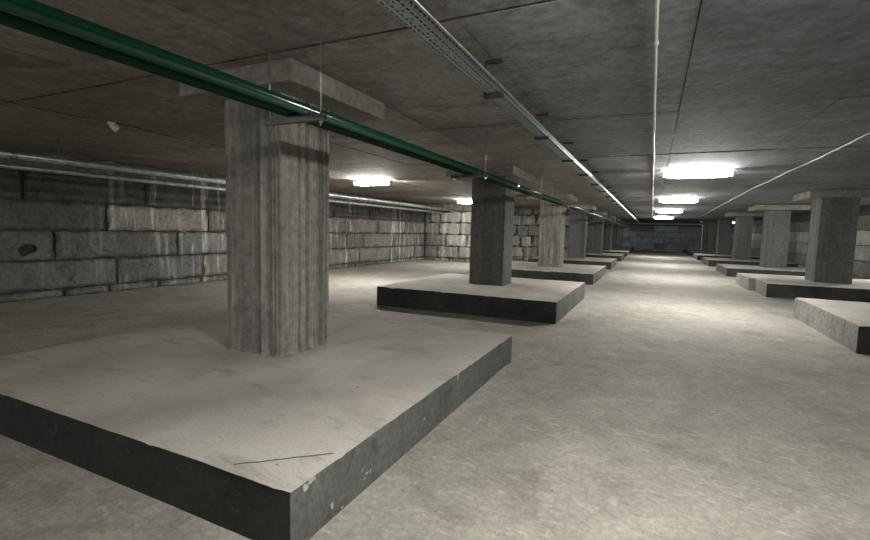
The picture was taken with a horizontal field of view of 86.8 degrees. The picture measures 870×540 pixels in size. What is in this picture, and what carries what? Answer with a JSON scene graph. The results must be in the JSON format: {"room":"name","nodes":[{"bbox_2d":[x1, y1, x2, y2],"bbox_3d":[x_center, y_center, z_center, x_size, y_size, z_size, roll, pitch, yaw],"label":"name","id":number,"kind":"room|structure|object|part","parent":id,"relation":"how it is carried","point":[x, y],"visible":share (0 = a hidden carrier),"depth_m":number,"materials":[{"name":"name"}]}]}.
{"room":"basement","nodes":[
{"label":"basement","id":0,"kind":"room"},
{"bbox_2d":[0,145,425,302],"bbox_3d":[-6.812,-1.116,12.077,0.349,3.038,28.103,4,6,26],"label":"wall","id":1,"kind":"structure","parent":0,"point":[61,235],"depth_m":10.83,"materials":[{"name":"stone blocks"},{"name":"mortar"}]},
{"bbox_2d":[0,0,869,222],"bbox_3d":[8.486,-3.275,22.464,19.900,0.260,60.400,4,5,25],"label":"ceiling","id":2,"kind":"structure","parent":0,"point":[760,90],"depth_m":4.61,"materials":[{"name":"concrete"}]},
{"bbox_2d":[52,140,61,173],"bbox_3d":[-6.621,-1.979,8.038,0.322,0.578,0.012,4,5,25],"label":"hanger","id":3,"kind":"object","parent":2,"relation":"hanging from","point":[58,140],"visible":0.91,"depth_m":7.99,"materials":[{"name":"metal"}]},
{"bbox_2d":[0,163,442,213],"bbox_3d":[-4.975,-2.024,11.802,0.093,0.093,25.100,4,5,25],"label":"pipe","id":4,"kind":"object","parent":3,"relation":"hanging from","point":[2,165],"visible":0.88,"depth_m":9.25,"materials":[{"name":"metal"}]},
{"bbox_2d":[0,149,452,210],"bbox_3d":[-4.641,-2.205,12.018,0.140,0.140,25.800,4,5,25],"label":"pipe","id":5,"kind":"object","parent":3,"relation":"hanging from","point":[10,154],"visible":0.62,"depth_m":9.06,"materials":[{"name":"metal"}]},
{"bbox_2d":[107,122,119,131],"bbox_3d":[-4.560,-2.030,6.523,0.145,0.127,0.098,-1,6,-30],"label":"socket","id":6,"kind":"object","parent":2,"relation":"attached to","point":[112,125],"visible":1,"depth_m":6.50,"materials":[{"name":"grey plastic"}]},
{"bbox_2d":[210,165,218,189],"bbox_3d":[-5.254,-2.196,10.923,0.322,0.578,0.012,4,5,25],"label":"hanger","id":7,"kind":"object","parent":2,"relation":"hanging from","point":[210,165],"visible":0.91,"depth_m":10.89,"materials":[{"name":"metal"}]},
{"bbox_2d":[264,22,326,129],"bbox_3d":[-1.005,-1.372,3.291,0.550,0.695,0.042,4,5,25],"label":"hanger","id":8,"kind":"object","parent":2,"relation":"hanging from","point":[320,117],"visible":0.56,"depth_m":3.27,"materials":[{"name":"metal"}]},
{"bbox_3d":[-1.218,-1.386,3.391,0.009,0.695,0.009,2,5,3],"label":"threaded rod","id":9,"kind":"part","parent":8,"relation":"part of","materials":[{"name":"metal"}]},
{"bbox_2d":[0,10,626,226],"bbox_3d":[8.299,-2.634,23.099,0.090,0.090,56.900,4,5,25],"label":"pipe","id":10,"kind":"object","parent":8,"relation":"hanging from","point":[6,19],"visible":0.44,"depth_m":2.54,"materials":[{"name":"metal"}]},
{"bbox_2d":[0,0,628,226],"bbox_3d":[8.453,-2.622,23.027,0.090,0.090,56.900,4,5,25],"label":"pipe","id":11,"kind":"object","parent":8,"relation":"hanging from","point":[32,10],"visible":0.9,"depth_m":2.42,"materials":[{"name":"metal"}]},
{"bbox_3d":[-0.793,-1.358,3.191,0.009,0.695,0.009,-3,7,-42],"label":"threaded rod","id":12,"kind":"part","parent":8,"relation":"part of","materials":[{"name":"metal"}]},
{"bbox_2d":[353,179,392,185],"bbox_3d":[-1.780,-2.513,13.190,1.236,0.172,0.188,4,5,25],"label":"ceiling lamp","id":13,"kind":"object","parent":2,"relation":"attached to","point":[385,181],"visible":1,"depth_m":13.11,"materials":[{"name":"plastic"}]},
{"bbox_2d":[355,182,388,185],"bbox_3d":[-1.781,-2.470,13.194,1.160,0.085,0.180,4,5,25],"label":"diffuser","id":14,"kind":"object","parent":13,"relation":"attached to","point":[356,183],"depth_m":13.15,"materials":[{"name":"white plastic"}]},
{"bbox_2d":[457,200,471,203],"bbox_3d":[1.451,-3.095,20.821,0.886,0.172,0.188,4,5,25],"label":"ceiling lamp","id":15,"kind":"object","parent":2,"relation":"attached to","point":[460,201],"visible":0.61,"depth_m":20.82,"materials":[{"name":"plastic"}]},
{"bbox_2d":[451,129,488,179],"bbox_3d":[0.491,-1.609,6.446,0.550,0.695,0.042,4,5,25],"label":"hanger","id":16,"kind":"object","parent":2,"relation":"hanging from","point":[479,175],"visible":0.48,"depth_m":6.42,"materials":[{"name":"metal"}]},
{"bbox_3d":[0.703,-1.595,6.347,0.009,0.695,0.009,2,5,3],"label":"threaded rod","id":17,"kind":"part","parent":16,"relation":"part of","materials":[{"name":"metal"}]},
{"bbox_2d":[483,58,503,98],"bbox_3d":[0.487,-1.574,3.789,0.165,0.299,0.040,4,5,25],"label":"bracket","id":18,"kind":"object","parent":2,"relation":"attached to","point":[495,61],"visible":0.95,"depth_m":3.78,"materials":[{"name":"black metal"}]},
{"bbox_3d":[0.483,-1.440,3.800,0.165,0.030,0.040,4,5,25],"label":"support arm","id":19,"kind":"part","parent":18,"relation":"part of","materials":[{"name":"black metal"}]},
{"bbox_2d":[376,0,639,223],"bbox_3d":[9.364,-2.893,22.520,0.134,0.062,57.000,4,5,25],"label":"cable tray","id":20,"kind":"object","parent":18,"relation":"on","point":[438,38],"visible":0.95,"depth_m":3.20,"materials":[{"name":"metal"}]},
{"bbox_2d":[516,166,542,198],"bbox_3d":[1.986,-1.845,9.602,0.550,0.695,0.042,4,5,25],"label":"hanger","id":21,"kind":"object","parent":2,"relation":"hanging from","point":[518,195],"visible":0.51,"depth_m":9.60,"materials":[{"name":"metal"}]},
{"bbox_2d":[535,113,548,139],"bbox_3d":[1.273,-1.698,5.447,0.165,0.299,0.040,4,5,25],"label":"bracket","id":22,"kind":"object","parent":2,"relation":"attached to","point":[541,114],"visible":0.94,"depth_m":5.43,"materials":[{"name":"black metal"}]},
{"bbox_3d":[1.270,-1.565,5.459,0.165,0.030,0.040,4,5,25],"label":"support arm","id":23,"kind":"part","parent":22,"relation":"part of","materials":[{"name":"black metal"}]},
{"bbox_2d":[550,182,569,207],"bbox_3d":[3.482,-2.082,12.757,0.550,0.695,0.042,4,5,25],"label":"hanger","id":24,"kind":"object","parent":2,"relation":"hanging from","point":[551,205],"visible":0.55,"depth_m":12.74,"materials":[{"name":"metal"}]},
{"bbox_2d":[562,142,573,161],"bbox_3d":[2.060,-1.823,7.106,0.165,0.299,0.040,4,5,25],"label":"bracket","id":25,"kind":"object","parent":2,"relation":"attached to","point":[563,142],"visible":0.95,"depth_m":7.09,"materials":[{"name":"black metal"}]},
{"bbox_2d":[579,160,588,175],"bbox_3d":[2.846,-1.948,8.765,0.165,0.299,0.040,4,5,25],"label":"bracket","id":26,"kind":"object","parent":2,"relation":"attached to","point":[580,160],"visible":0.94,"depth_m":8.76,"materials":[{"name":"black metal"}]},
{"bbox_2d":[587,223,702,247],"bbox_3d":[19.205,-3.603,46.086,13.204,2.640,0.070,4,5,25],"label":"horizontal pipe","id":27,"kind":"object","parent":2,"relation":"hanging from","point":[587,223],"visible":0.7,"depth_m":43.71,"materials":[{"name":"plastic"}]},
{"bbox_2d":[652,0,658,217],"bbox_3d":[7.641,-2.603,16.120,0.033,0.032,43.750,4,5,25],"label":"conduit","id":28,"kind":"object","parent":2,"relation":"attached to","point":[656,42],"visible":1,"depth_m":3.82,"materials":[{"name":"plastic"}]},
{"bbox_2d":[654,216,673,218],"bbox_3d":[16.663,-3.821,33.520,1.316,0.172,0.188,4,5,25],"label":"ceiling lamp","id":29,"kind":"object","parent":2,"relation":"attached to","point":[670,217],"visible":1,"depth_m":33.45,"materials":[{"name":"plastic"}]},
{"bbox_2d":[655,210,682,212],"bbox_3d":[12.547,-3.154,24.651,1.316,0.172,0.188,4,5,25],"label":"ceiling lamp","id":30,"kind":"object","parent":2,"relation":"attached to","point":[658,211],"visible":1,"depth_m":24.59,"materials":[{"name":"plastic"}]},
{"bbox_2d":[656,211,681,212],"bbox_3d":[12.546,-3.111,24.655,1.240,0.085,0.180,4,5,25],"label":"diffuser","id":31,"kind":"object","parent":30,"relation":"attached to","point":[656,211],"depth_m":24.58,"materials":[{"name":"white plastic"}]},
{"bbox_2d":[658,198,698,202],"bbox_3d":[8.999,-2.578,17.004,1.316,0.172,0.188,4,5,25],"label":"ceiling lamp","id":32,"kind":"object","parent":2,"relation":"attached to","point":[664,200],"visible":0.95,"depth_m":16.95,"materials":[{"name":"plastic"}]},
{"bbox_2d":[660,200,697,202],"bbox_3d":[8.998,-2.535,17.008,1.240,0.085,0.180,4,5,25],"label":"diffuser","id":33,"kind":"object","parent":32,"relation":"attached to","point":[663,201],"depth_m":16.95,"materials":[{"name":"white plastic"}]},
{"bbox_2d":[662,169,734,177],"bbox_3d":[5.506,-2.027,9.661,1.316,0.172,0.188,4,5,25],"label":"ceiling lamp","id":34,"kind":"object","parent":2,"relation":"attached to","point":[723,173],"visible":1,"depth_m":9.60,"materials":[{"name":"plastic"}]},
{"bbox_2d":[664,172,731,177],"bbox_3d":[5.505,-1.984,9.665,1.240,0.085,0.180,4,5,25],"label":"diffuser","id":35,"kind":"object","parent":34,"relation":"attached to","point":[666,174],"depth_m":9.62,"materials":[{"name":"white plastic"}]},
{"bbox_2d":[700,132,869,216],"bbox_3d":[9.332,-2.325,13.566,0.224,0.040,39.753,4,5,26],"label":"cable","id":36,"kind":"object","parent":2,"relation":"attached to","point":[869,132],"visible":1,"depth_m":8.10,"materials":[{"name":"plastic"}]},
{"bbox_2d":[0,250,869,539],"bbox_3d":[8.382,-0.039,22.811,20.000,0.250,60.300,4,5,25],"label":"floor","id":37,"kind":"structure","parent":0,"point":[677,399],"depth_m":3.93,"materials":[{"name":"concrete"}]},
{"bbox_2d":[0,313,525,539],"bbox_3d":[-1.545,0.998,4.648,4.196,0.354,3.985,4,5,25],"label":"concrete plinth","id":38,"kind":"object","parent":37,"relation":"on","point":[174,426],"visible":0.84,"depth_m":3.18,"materials":[{"name":"grey concrete"}]},
{"bbox_2d":[179,58,383,358],"bbox_3d":[-1.543,-0.536,4.905,1.397,2.664,1.498,4,5,25],"label":"concrete pillar","id":39,"kind":"structure","parent":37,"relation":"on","point":[277,178],"depth_m":4.47,"materials":[{"name":"grey concrete"}]},
{"bbox_2d":[377,273,584,323],"bbox_3d":[1.255,0.519,10.562,3.719,0.404,3.760,4,5,25],"label":"concrete plinth","id":40,"kind":"object","parent":37,"relation":"on","point":[524,299],"visible":0.92,"depth_m":9.15,"materials":[{"name":"grey concrete"}]},
{"bbox_2d":[446,165,534,285],"bbox_3d":[1.347,-1.027,11.042,1.568,2.604,2.008,4,5,25],"label":"concrete pillar","id":41,"kind":"structure","parent":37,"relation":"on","point":[492,210],"depth_m":10.31,"materials":[{"name":"grey concrete"}]},
{"bbox_2d":[527,194,577,266],"bbox_3d":[4.469,-1.490,17.625,1.563,2.664,1.813,4,5,25],"label":"concrete pillar","id":42,"kind":"structure","parent":37,"relation":"on","point":[552,220],"depth_m":17.17,"materials":[{"name":"grey concrete"}]},
{"bbox_2d":[511,261,605,284],"bbox_3d":[4.212,0.029,17.390,3.880,0.344,4.459,4,5,25],"label":"concrete plinth","id":43,"kind":"object","parent":37,"relation":"on","point":[589,274],"visible":0.63,"depth_m":15.51,"materials":[{"name":"grey concrete"}]},
{"bbox_2d":[528,256,616,269],"bbox_3d":[7.094,-0.429,23.503,3.846,0.344,3.710,4,5,25],"label":"concrete plinth","id":44,"kind":"object","parent":37,"relation":"on","point":[609,263],"visible":0.45,"depth_m":21.86,"materials":[{"name":"grey concrete"}]},
{"bbox_2d":[566,205,595,258],"bbox_3d":[7.335,-1.944,23.667,1.566,2.664,1.620,4,5,25],"label":"concrete pillar","id":45,"kind":"structure","parent":37,"relation":"on","point":[577,235],"depth_m":23.30,"materials":[{"name":"grey concrete"}]},
{"bbox_2d":[588,212,607,253],"bbox_3d":[10.321,-2.417,29.979,1.555,2.664,1.613,4,5,25],"label":"concrete pillar","id":46,"kind":"structure","parent":37,"relation":"on","point":[596,226],"depth_m":29.56,"materials":[{"name":"grey concrete"}]},
{"bbox_2d":[586,252,624,261],"bbox_3d":[10.245,-0.926,30.125,3.868,0.344,4.008,4,5,25],"label":"concrete plinth","id":47,"kind":"object","parent":37,"relation":"on","point":[619,256],"visible":0.38,"depth_m":28.12,"materials":[{"name":"grey concrete"}]},
{"bbox_2d":[586,249,628,256],"bbox_3d":[13.184,-1.393,36.350,3.846,0.344,3.810,4,5,25],"label":"concrete plinth","id":48,"kind":"object","parent":37,"relation":"on","point":[625,252],"visible":0.28,"depth_m":34.47,"materials":[{"name":"grey concrete"}]},
{"bbox_2d":[586,247,631,252],"bbox_3d":[16.040,-1.847,42.395,3.827,0.344,3.609,4,5,25],"label":"concrete plinth","id":49,"kind":"object","parent":37,"relation":"on","point":[626,249],"visible":0.28,"depth_m":40.61,"materials":[{"name":"grey concrete"}]},
{"bbox_2d":[602,216,615,250],"bbox_3d":[13.316,-2.890,36.285,1.558,2.664,1.610,4,5,25],"label":"concrete pillar","id":50,"kind":"structure","parent":37,"relation":"on","point":[607,232],"depth_m":35.73,"materials":[{"name":"grey concrete"}]},
{"bbox_2d":[611,219,620,247],"bbox_3d":[16.305,-3.364,42.597,1.556,2.664,1.607,4,5,25],"label":"concrete pillar","id":51,"kind":"structure","parent":37,"relation":"on","point":[614,227],"depth_m":42.01,"materials":[{"name":"grey concrete"}]},
{"bbox_2d":[617,221,624,246],"bbox_3d":[18.787,-3.757,47.830,1.561,2.664,1.404,4,5,25],"label":"concrete pillar","id":52,"kind":"structure","parent":37,"relation":"on","point":[620,228],"depth_m":47.30,"materials":[{"name":"grey concrete"}]},
{"bbox_2d":[699,222,711,249],"bbox_3d":[26.149,-3.277,44.422,0.859,2.658,0.964,4,5,25],"label":"concrete pillar","id":53,"kind":"structure","parent":37,"relation":"on","point":[704,234],"depth_m":44.10,"materials":[{"name":"grey concrete"}]},
{"bbox_2d":[683,249,731,252],"bbox_3d":[26.329,-1.777,44.510,3.977,0.344,3.010,4,5,25],"label":"concrete plinth","id":54,"kind":"object","parent":37,"relation":"on","point":[684,250],"visible":0.32,"depth_m":43.95,"materials":[{"name":"grey concrete"}]},
{"bbox_2d":[687,251,731,255],"bbox_3d":[23.551,-1.337,38.650,3.978,0.344,3.609,4,5,25],"label":"concrete plinth","id":55,"kind":"object","parent":37,"relation":"on","point":[690,253],"visible":0.31,"depth_m":37.78,"materials":[{"name":"grey concrete"}]},
{"bbox_2d":[706,223,717,251],"bbox_3d":[23.665,-2.786,39.205,0.862,2.460,0.957,4,5,25],"label":"concrete pillar","id":56,"kind":"structure","parent":37,"relation":"on","point":[711,238],"depth_m":38.85,"materials":[{"name":"grey concrete"}]},
{"bbox_2d":[715,220,732,254],"bbox_3d":[20.672,-2.323,32.897,0.875,2.480,0.971,4,5,25],"label":"concrete pillar","id":57,"kind":"structure","parent":37,"relation":"on","point":[724,229],"depth_m":32.51,"materials":[{"name":"grey concrete"}]},
{"bbox_2d":[693,253,759,259],"bbox_3d":[20.602,-0.871,32.429,3.979,0.344,3.810,4,5,25],"label":"concrete plinth","id":58,"kind":"object","parent":37,"relation":"on","point":[698,256],"visible":0.41,"depth_m":31.48,"materials":[{"name":"grey concrete"}]},
{"bbox_2d":[725,212,763,259],"bbox_3d":[17.757,-1.932,26.489,1.802,2.664,1.605,4,5,25],"label":"concrete pillar","id":59,"kind":"structure","parent":37,"relation":"on","point":[743,226],"depth_m":26.15,"materials":[{"name":"grey concrete"}]},
{"bbox_2d":[702,257,797,266],"bbox_3d":[17.609,-0.397,26.119,3.979,0.344,3.809,4,5,25],"label":"concrete plinth","id":60,"kind":"object","parent":37,"relation":"on","point":[709,261],"visible":0.43,"depth_m":25.05,"materials":[{"name":"grey concrete"}]},
{"bbox_2d":[716,264,805,276],"bbox_3d":[14.533,0.090,19.628,3.980,0.344,3.410,4,5,25],"label":"concrete plinth","id":61,"kind":"object","parent":37,"relation":"on","point":[731,270],"visible":0.5,"depth_m":18.83,"materials":[{"name":"grey concrete"}]},
{"bbox_2d":[748,205,810,267],"bbox_3d":[14.924,-1.453,20.159,1.911,2.664,1.714,4,5,25],"label":"concrete pillar","id":62,"kind":"structure","parent":37,"relation":"on","point":[777,218],"depth_m":19.76,"materials":[{"name":"grey concrete"}]},
{"bbox_2d":[736,273,869,302],"bbox_3d":[11.474,0.524,13.524,3.880,0.384,3.890,4,5,25],"label":"concrete plinth","id":63,"kind":"object","parent":37,"relation":"on","point":[767,285],"visible":0.87,"depth_m":12.39,"materials":[{"name":"grey concrete"}]},
{"bbox_2d":[792,190,869,283],"bbox_3d":[12.136,-0.979,13.668,2.190,2.624,1.964,4,5,25],"label":"concrete pillar","id":64,"kind":"structure","parent":37,"relation":"on","point":[834,217],"depth_m":13.04,"materials":[{"name":"grey concrete"}]},
{"bbox_2d":[793,298,869,354],"bbox_3d":[8.402,0.982,7.183,3.801,0.415,3.248,4,5,25],"label":"concrete plinth","id":65,"kind":"object","parent":37,"relation":"on","point":[847,323],"visible":1,"depth_m":7.59,"materials":[{"name":"grey concrete"}]},
{"bbox_2d":[425,203,471,261],"bbox_3d":[0.877,-1.959,23.998,3.004,3.040,0.351,4,5,25],"label":"wall","id":66,"kind":"structure","parent":0,"point":[447,234],"depth_m":23.92,"materials":[{"name":"pale stone blocks"},{"name":"mortar"}]},
{"bbox_2d":[512,208,569,259],"bbox_3d":[5.940,-2.043,26.479,4.078,3.064,0.377,4,5,25],"label":"wall","id":67,"kind":"structure","parent":0,"point":[526,222],"depth_m":26.60,"materials":[{"name":"concrete"}]},
{"bbox_2d":[586,221,734,251],"bbox_3d":[21.606,-3.664,49.544,18.604,3.039,0.352,4,5,25],"label":"wall","id":68,"kind":"structure","parent":0,"point":[655,236],"depth_m":48.31,"materials":[{"name":"grey concrete"}]},
{"bbox_2d":[750,205,869,279],"bbox_3d":[17.255,-1.065,18.361,0.358,3.043,60.000,4,5,25],"label":"wall","id":69,"kind":"structure","parent":0,"point":[799,224],"depth_m":25.30,"materials":[{"name":"concrete"}]}
]}

